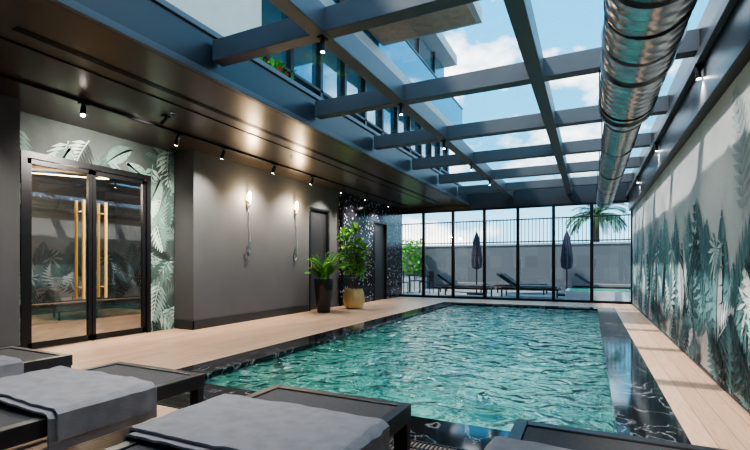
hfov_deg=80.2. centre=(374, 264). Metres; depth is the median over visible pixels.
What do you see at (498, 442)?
towel
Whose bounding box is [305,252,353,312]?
potted palm
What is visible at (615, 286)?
lounger
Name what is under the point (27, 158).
door
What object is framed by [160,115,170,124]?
track spotlight
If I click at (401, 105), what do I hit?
track spotlight
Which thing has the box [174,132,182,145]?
track spotlight
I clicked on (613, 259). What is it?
wall
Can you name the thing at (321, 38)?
track spotlight
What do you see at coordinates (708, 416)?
floor
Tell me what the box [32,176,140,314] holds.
wall
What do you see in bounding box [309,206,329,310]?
door
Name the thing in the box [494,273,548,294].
lounger
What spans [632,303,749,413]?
baseboard
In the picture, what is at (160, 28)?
ceiling beam
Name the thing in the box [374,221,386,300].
door
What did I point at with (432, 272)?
garden chair
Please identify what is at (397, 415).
sun lounger
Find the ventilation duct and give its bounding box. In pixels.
[596,0,697,207]
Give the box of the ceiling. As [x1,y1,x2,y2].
[0,0,464,208]
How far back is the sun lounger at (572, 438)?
1.83 m
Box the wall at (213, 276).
[0,94,338,347]
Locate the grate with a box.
[157,396,467,449]
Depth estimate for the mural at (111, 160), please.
7.40 m
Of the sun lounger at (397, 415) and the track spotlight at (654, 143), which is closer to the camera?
the sun lounger at (397, 415)
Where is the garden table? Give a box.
[402,274,418,292]
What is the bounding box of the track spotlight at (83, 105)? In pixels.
[78,102,88,116]
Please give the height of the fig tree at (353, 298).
2.165 m
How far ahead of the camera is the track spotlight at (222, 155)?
7.29 m
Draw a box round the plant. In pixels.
[259,56,296,78]
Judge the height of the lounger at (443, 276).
0.796 m
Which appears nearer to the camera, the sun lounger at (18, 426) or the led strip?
the sun lounger at (18, 426)
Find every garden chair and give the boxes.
[402,271,407,293]
[410,271,421,291]
[419,271,433,293]
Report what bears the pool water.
in the pool coping
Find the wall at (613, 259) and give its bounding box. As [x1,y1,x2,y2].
[402,241,630,291]
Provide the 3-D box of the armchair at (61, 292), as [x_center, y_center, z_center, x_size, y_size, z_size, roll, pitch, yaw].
[-6.219,0.675,9.235,0.840,0.850,0.800,0,0,-43]
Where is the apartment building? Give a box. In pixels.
[166,0,481,173]
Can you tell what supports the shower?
attached to the wall at (213, 276)
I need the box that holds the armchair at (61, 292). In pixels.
[48,276,102,320]
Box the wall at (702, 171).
[633,61,749,407]
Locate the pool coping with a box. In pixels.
[175,302,690,449]
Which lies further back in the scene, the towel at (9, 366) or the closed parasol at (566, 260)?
the closed parasol at (566, 260)
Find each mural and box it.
[20,130,173,344]
[632,82,749,409]
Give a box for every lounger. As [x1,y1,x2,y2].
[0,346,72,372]
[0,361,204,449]
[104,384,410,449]
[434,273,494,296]
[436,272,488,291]
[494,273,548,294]
[497,274,560,296]
[508,419,726,449]
[572,273,630,289]
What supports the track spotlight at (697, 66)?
attached to the wall at (702, 171)
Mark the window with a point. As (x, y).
(581, 195)
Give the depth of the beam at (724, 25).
4.34 m
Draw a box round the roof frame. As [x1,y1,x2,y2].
[212,0,699,197]
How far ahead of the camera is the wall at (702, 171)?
4.43 m
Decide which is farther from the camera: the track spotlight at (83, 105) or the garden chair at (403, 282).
the garden chair at (403, 282)
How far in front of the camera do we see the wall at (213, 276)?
7.82 m
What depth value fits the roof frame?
5.38 m
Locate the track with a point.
(2, 38)
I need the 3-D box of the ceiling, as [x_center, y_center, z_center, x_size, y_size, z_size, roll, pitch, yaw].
[-3.787,-2.100,8.939,7.400,0.300,16.000,0,0,26]
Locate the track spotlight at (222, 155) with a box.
[220,147,227,158]
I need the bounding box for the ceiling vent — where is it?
[12,26,439,202]
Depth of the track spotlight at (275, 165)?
8.46 m
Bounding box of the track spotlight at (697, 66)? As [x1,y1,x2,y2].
[693,62,702,79]
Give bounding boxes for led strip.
[32,172,108,179]
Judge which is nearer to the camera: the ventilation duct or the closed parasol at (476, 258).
the ventilation duct
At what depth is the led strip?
9.47 m
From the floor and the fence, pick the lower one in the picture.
the floor
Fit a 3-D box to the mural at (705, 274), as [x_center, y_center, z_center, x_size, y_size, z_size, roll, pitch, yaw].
[4.219,-0.215,6.297,0.022,2.571,13.668,0,0,26]
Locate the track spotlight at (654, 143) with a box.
[653,142,658,150]
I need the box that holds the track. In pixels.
[0,36,430,206]
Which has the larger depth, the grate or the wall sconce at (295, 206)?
the wall sconce at (295, 206)
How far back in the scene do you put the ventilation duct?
3.54 m
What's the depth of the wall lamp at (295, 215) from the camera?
10.09 m
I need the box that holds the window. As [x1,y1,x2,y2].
[401,183,632,303]
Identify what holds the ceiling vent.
in the ceiling
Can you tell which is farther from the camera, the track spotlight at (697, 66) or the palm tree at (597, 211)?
the palm tree at (597, 211)
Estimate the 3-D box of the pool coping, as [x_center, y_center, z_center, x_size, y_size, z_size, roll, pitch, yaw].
[1.845,1.178,7.677,4.480,0.164,10.210,0,0,26]
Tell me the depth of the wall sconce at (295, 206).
10.06 m
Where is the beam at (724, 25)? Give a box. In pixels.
[626,0,749,210]
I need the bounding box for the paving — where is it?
[402,288,564,298]
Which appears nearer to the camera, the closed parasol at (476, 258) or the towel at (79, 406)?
the towel at (79, 406)
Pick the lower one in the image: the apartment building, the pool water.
the pool water
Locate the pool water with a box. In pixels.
[205,305,615,432]
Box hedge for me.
[402,238,426,288]
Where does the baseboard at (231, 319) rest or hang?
attached to the wall at (213, 276)
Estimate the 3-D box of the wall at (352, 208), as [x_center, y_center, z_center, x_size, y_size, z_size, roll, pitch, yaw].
[-0.288,-0.425,13.857,0.720,3.050,4.100,0,0,26]
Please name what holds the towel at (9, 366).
on the sun lounger at (33, 359)
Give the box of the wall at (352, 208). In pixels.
[339,192,401,305]
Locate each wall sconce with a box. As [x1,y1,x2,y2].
[246,190,250,203]
[293,201,297,212]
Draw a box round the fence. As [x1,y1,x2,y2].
[402,214,630,245]
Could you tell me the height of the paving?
0.050 m
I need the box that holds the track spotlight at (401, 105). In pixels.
[398,103,404,114]
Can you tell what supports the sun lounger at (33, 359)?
on the floor
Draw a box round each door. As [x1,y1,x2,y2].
[20,150,150,348]
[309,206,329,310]
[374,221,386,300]
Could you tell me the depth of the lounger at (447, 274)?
17.80 m
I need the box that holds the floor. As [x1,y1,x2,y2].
[5,297,749,449]
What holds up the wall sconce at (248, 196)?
attached to the wall at (213, 276)
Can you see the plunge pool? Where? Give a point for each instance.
(570, 293)
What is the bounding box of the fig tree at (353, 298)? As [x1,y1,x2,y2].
[336,222,373,308]
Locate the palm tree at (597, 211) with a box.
[565,203,628,241]
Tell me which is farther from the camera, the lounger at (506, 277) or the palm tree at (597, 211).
the palm tree at (597, 211)
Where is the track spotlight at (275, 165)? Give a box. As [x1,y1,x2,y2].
[271,164,276,173]
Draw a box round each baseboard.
[1,305,307,347]
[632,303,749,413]
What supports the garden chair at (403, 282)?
on the paving
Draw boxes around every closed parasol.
[467,231,482,294]
[558,230,572,295]
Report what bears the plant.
attached to the apartment building
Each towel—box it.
[0,355,23,377]
[0,366,156,449]
[123,394,389,449]
[484,436,570,449]
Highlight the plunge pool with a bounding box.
[565,288,630,300]
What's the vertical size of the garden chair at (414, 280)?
0.860 m
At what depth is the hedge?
20.44 m
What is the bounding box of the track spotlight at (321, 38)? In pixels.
[317,35,327,52]
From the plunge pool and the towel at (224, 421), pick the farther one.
the plunge pool

